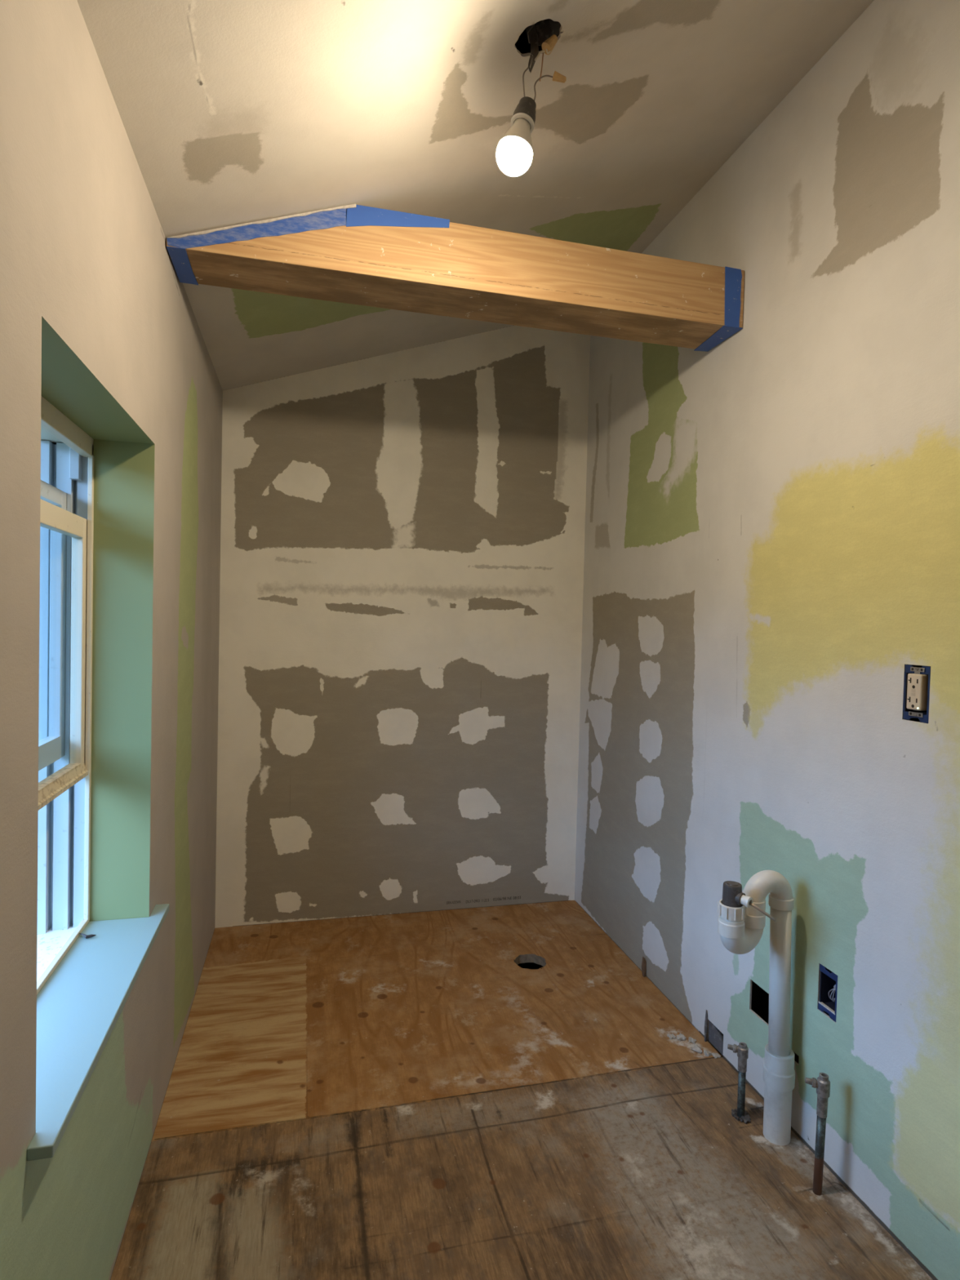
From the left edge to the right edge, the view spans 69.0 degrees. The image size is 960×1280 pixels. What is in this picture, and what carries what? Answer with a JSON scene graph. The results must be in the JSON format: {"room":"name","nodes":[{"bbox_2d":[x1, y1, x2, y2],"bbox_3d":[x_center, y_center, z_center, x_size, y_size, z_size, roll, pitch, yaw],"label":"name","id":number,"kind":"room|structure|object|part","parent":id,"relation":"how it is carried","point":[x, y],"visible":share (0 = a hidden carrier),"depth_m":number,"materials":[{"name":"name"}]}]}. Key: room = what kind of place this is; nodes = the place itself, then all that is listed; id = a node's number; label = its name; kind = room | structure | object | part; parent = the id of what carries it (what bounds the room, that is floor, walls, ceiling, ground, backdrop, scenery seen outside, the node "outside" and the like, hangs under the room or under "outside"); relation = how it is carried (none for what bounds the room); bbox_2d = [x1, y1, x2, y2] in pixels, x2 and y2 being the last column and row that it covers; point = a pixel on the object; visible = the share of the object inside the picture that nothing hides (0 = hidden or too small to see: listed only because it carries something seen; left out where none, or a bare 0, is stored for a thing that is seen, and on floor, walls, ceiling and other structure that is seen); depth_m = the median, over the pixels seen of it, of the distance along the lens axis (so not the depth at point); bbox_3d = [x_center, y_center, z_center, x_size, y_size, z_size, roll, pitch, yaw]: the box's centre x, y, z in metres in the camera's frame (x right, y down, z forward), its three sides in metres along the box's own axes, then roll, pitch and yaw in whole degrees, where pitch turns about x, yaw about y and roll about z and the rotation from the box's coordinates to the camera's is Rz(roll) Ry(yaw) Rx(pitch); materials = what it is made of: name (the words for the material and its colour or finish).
{"room":"building under construction","nodes":[
{"label":"building under construction","id":0,"kind":"room"},
{"bbox_2d":[0,0,222,1279],"bbox_3d":[-0.539,0.143,0.625,0.115,1.975,3.963,1,2,-14],"label":"wall","id":1,"kind":"structure","parent":0,"point":[98,322],"depth_m":1.18,"materials":[{"name":"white paint"}]},
{"bbox_2d":[26,395,169,1160],"bbox_3d":[-0.726,0.107,1.136,0.291,1.070,0.733,1,2,-14],"label":"window","id":2,"kind":"structure","parent":1,"relation":"in","point":[84,985],"depth_m":1.39,"materials":[{"name":"beige paint"}]},
{"bbox_3d":[-0.778,0.223,1.112,0.021,0.045,0.571,1,2,-14],"label":"rail","id":3,"kind":"part","parent":2,"relation":"part of","materials":[{"name":"white paint"}]},
{"bbox_3d":[-0.772,-0.020,1.105,0.021,0.532,0.631,1,2,-14],"label":"sash","id":4,"kind":"part","parent":2,"relation":"part of","materials":[{"name":"clear glass"}]},
{"bbox_3d":[-0.806,0.618,1.118,0.144,0.046,0.673,1,2,-14],"label":"sill","id":5,"kind":"part","parent":2,"relation":"part of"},
{"bbox_3d":[-0.743,0.271,1.122,0.021,0.030,0.571,1,2,-14],"label":"rail","id":6,"kind":"part","parent":2,"relation":"part of","materials":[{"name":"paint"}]},
{"bbox_3d":[-0.737,0.026,1.116,0.021,0.521,0.631,1,2,-14],"label":"sash","id":7,"kind":"part","parent":2,"relation":"part of","materials":[{"name":"beige paint"}]},
{"bbox_3d":[-0.761,-0.395,1.097,0.108,0.067,0.655,1,2,-14],"label":"head frame","id":8,"kind":"part","parent":2,"relation":"part of","materials":[{"name":"beige paint"}]},
{"bbox_2d":[79,933,96,938],"bbox_3d":[-0.773,0.579,1.376,0.034,0.007,0.020,3,2,39],"label":"screw","id":9,"kind":"object","parent":2,"relation":"on","point":[86,936],"visible":1,"depth_m":1.36,"materials":[{"name":"metal"}]},
{"bbox_3d":[-0.667,0.599,1.170,0.142,0.016,0.727,1,2,-14],"label":"sill","id":10,"kind":"part","parent":2,"relation":"part of","materials":[{"name":"green paint"}]},
{"bbox_2d":[214,325,590,928],"bbox_3d":[-0.263,-0.147,2.726,1.421,2.456,0.001,1,2,-14],"label":"wall","id":11,"kind":"structure","parent":0,"point":[402,532],"depth_m":2.72,"materials":[{"name":"grey paint"}]},
{"bbox_2d":[76,0,874,390],"bbox_3d":[0.237,-1.071,0.777,1.421,0.481,3.963,1,2,-14],"label":"ceiling","id":12,"kind":"structure","parent":0,"point":[231,112],"depth_m":1.41,"materials":[{"name":"white paint"}]},
{"bbox_2d":[165,203,744,351],"bbox_3d":[-0.009,-0.918,1.758,1.417,0.157,0.176,1,2,-14],"label":"wooden beam","id":13,"kind":"structure","parent":12,"relation":"attached to","point":[353,254],"depth_m":1.70,"materials":[{"name":"brown wood"}]},
{"bbox_2d":[524,18,560,72],"bbox_3d":[0.112,-1.080,1.254,0.081,0.132,0.072,1,2,-14],"label":"junction box","id":14,"kind":"object","parent":12,"relation":"attached to","point":[544,33],"visible":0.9,"depth_m":1.27,"materials":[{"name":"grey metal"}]},
{"bbox_2d":[496,52,566,176],"bbox_3d":[0.092,-0.956,1.253,0.124,0.244,0.066,1,2,-14],"label":"lamp","id":15,"kind":"object","parent":14,"relation":"hanging from","point":[514,151],"visible":1,"depth_m":1.24,"materials":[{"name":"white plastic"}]},
{"bbox_3d":[0.061,-0.859,1.248,0.066,0.048,0.066,1,2,-14],"label":"bulb","id":16,"kind":"part","parent":15,"relation":"part of","materials":[{"name":"white glass"}]},
{"bbox_2d":[511,96,536,133],"bbox_3d":[0.079,-0.945,1.255,0.046,0.053,0.044,1,2,-14],"label":"socket","id":17,"kind":"object","parent":15,"relation":"attached to","point":[524,114],"depth_m":1.24,"materials":[{"name":"black plastic"}]},
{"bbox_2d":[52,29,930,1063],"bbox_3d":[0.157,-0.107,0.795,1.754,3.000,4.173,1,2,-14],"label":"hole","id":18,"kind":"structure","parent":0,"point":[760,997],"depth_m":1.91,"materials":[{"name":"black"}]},
{"bbox_2d":[110,900,933,1279],"bbox_3d":[0.229,1.159,0.851,1.525,0.030,3.967,1,2,-14],"label":"floor","id":19,"kind":"structure","parent":0,"point":[397,1096],"depth_m":1.59,"materials":[{"name":"brown wood"}]},
{"bbox_2d":[641,956,646,977],"bbox_3d":[0.543,1.081,2.310,0.013,0.061,0.017,1,2,-14],"label":"shard","id":20,"kind":"object","parent":19,"relation":"on","point":[643,962],"visible":1,"depth_m":2.31},
{"bbox_2d":[666,1033,676,1039],"bbox_3d":[0.542,1.118,1.970,0.022,0.009,0.022,1,2,-14],"label":"chunk","id":21,"kind":"object","parent":19,"relation":"on","point":[672,1036],"visible":1,"depth_m":1.97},
{"bbox_2d":[676,1032,685,1040],"bbox_3d":[0.564,1.118,1.966,0.028,0.010,0.027,1,2,-14],"label":"chunk","id":22,"kind":"object","parent":19,"relation":"on","point":[681,1037],"visible":1,"depth_m":1.96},
{"bbox_2d":[688,1036,696,1044],"bbox_3d":[0.593,1.118,1.952,0.026,0.011,0.023,2,2,34],"label":"chunk","id":23,"kind":"object","parent":19,"relation":"on","point":[691,1039],"visible":1,"depth_m":1.95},
{"bbox_2d":[690,1044,702,1053],"bbox_3d":[0.594,1.119,1.913,0.032,0.012,0.025,2,2,27],"label":"chunk","id":24,"kind":"object","parent":19,"relation":"on","point":[696,1048],"visible":1,"depth_m":1.91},
{"bbox_2d":[703,1049,711,1056],"bbox_3d":[0.619,1.122,1.896,0.022,0.008,0.022,1,2,-14],"label":"chunk","id":25,"kind":"object","parent":19,"relation":"on","point":[706,1052],"visible":1,"depth_m":1.89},
{"bbox_2d":[711,1052,720,1058],"bbox_3d":[0.639,1.123,1.888,0.021,0.009,0.020,1,2,-14],"label":"chunk","id":26,"kind":"object","parent":19,"relation":"on","point":[715,1055],"visible":1,"depth_m":1.88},
{"bbox_2d":[727,1042,751,1124],"bbox_3d":[0.616,1.054,1.652,0.052,0.195,0.049,1,2,-14],"label":"stub","id":27,"kind":"object","parent":19,"relation":"on","point":[740,1113],"visible":0.99,"depth_m":1.65,"materials":[{"name":"metal"}]},
{"bbox_2d":[717,870,795,1145],"bbox_3d":[0.623,0.826,1.536,0.227,0.618,0.111,1,2,-28],"label":"drain pipe","id":28,"kind":"object","parent":19,"relation":"on","point":[741,921],"visible":1,"depth_m":1.56,"materials":[{"name":"white plastic"}]},
{"bbox_2d":[717,915,744,938],"bbox_3d":[0.543,0.614,1.509,0.055,0.040,0.055,1,2,-14],"label":"pipe fitting","id":29,"kind":"object","parent":28,"relation":"on","point":[729,926],"depth_m":1.49,"materials":[{"name":"white plastic"}]},
{"bbox_3d":[0.594,0.571,1.472,0.059,0.037,0.006,2,2,16],"label":"metal rod","id":30,"kind":"part","parent":28,"relation":"part of","materials":[{"name":"silver metal"}]},
{"bbox_2d":[804,1072,830,1195],"bbox_3d":[0.693,1.027,1.441,0.047,0.265,0.025,2,2,16],"label":"stub","id":31,"kind":"object","parent":19,"relation":"on","point":[822,1084],"visible":1,"depth_m":1.43,"materials":[{"name":"grey metal"}]},
{"bbox_2d":[574,0,959,1279],"bbox_3d":[0.905,-0.072,0.976,0.005,2.456,3.963,1,2,-14],"label":"wall","id":32,"kind":"structure","parent":0,"point":[772,532],"depth_m":1.57,"materials":[{"name":"white paint"}]},
{"bbox_2d":[704,1009,707,1041],"bbox_3d":[0.633,1.080,1.956,0.008,0.085,0.011,1,2,-14],"label":"flap","id":33,"kind":"object","parent":32,"relation":"attached to","point":[706,1012],"visible":1,"depth_m":1.95,"materials":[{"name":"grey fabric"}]},
{"bbox_2d":[707,1020,723,1055],"bbox_3d":[0.653,1.095,1.923,0.006,0.059,0.075,1,2,-14],"label":"board","id":34,"kind":"object","parent":32,"relation":"attached to","point":[715,1037],"visible":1,"depth_m":1.92,"materials":[{"name":"grey metal"}]},
{"bbox_2d":[817,964,837,1022],"bbox_3d":[0.786,0.765,1.522,0.067,0.101,0.054,1,2,-14],"label":"electrical box","id":35,"kind":"object","parent":32,"relation":"attached to","point":[827,1002],"visible":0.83,"depth_m":1.54,"materials":[{"name":"plastic"}]},
{"bbox_2d":[902,664,930,723],"bbox_3d":[0.845,0.101,1.314,0.076,0.104,0.057,1,2,-14],"label":"outlet","id":36,"kind":"object","parent":32,"relation":"attached to","point":[917,680],"visible":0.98,"depth_m":1.30,"materials":[{"name":"plastic"}]},
{"bbox_2d":[906,673,928,711],"bbox_3d":[0.818,0.097,1.305,0.019,0.067,0.032,1,2,-14],"label":"receptacle","id":37,"kind":"object","parent":36,"relation":"attached to","point":[917,684],"depth_m":1.30,"materials":[{"name":"plastic"}]}
]}

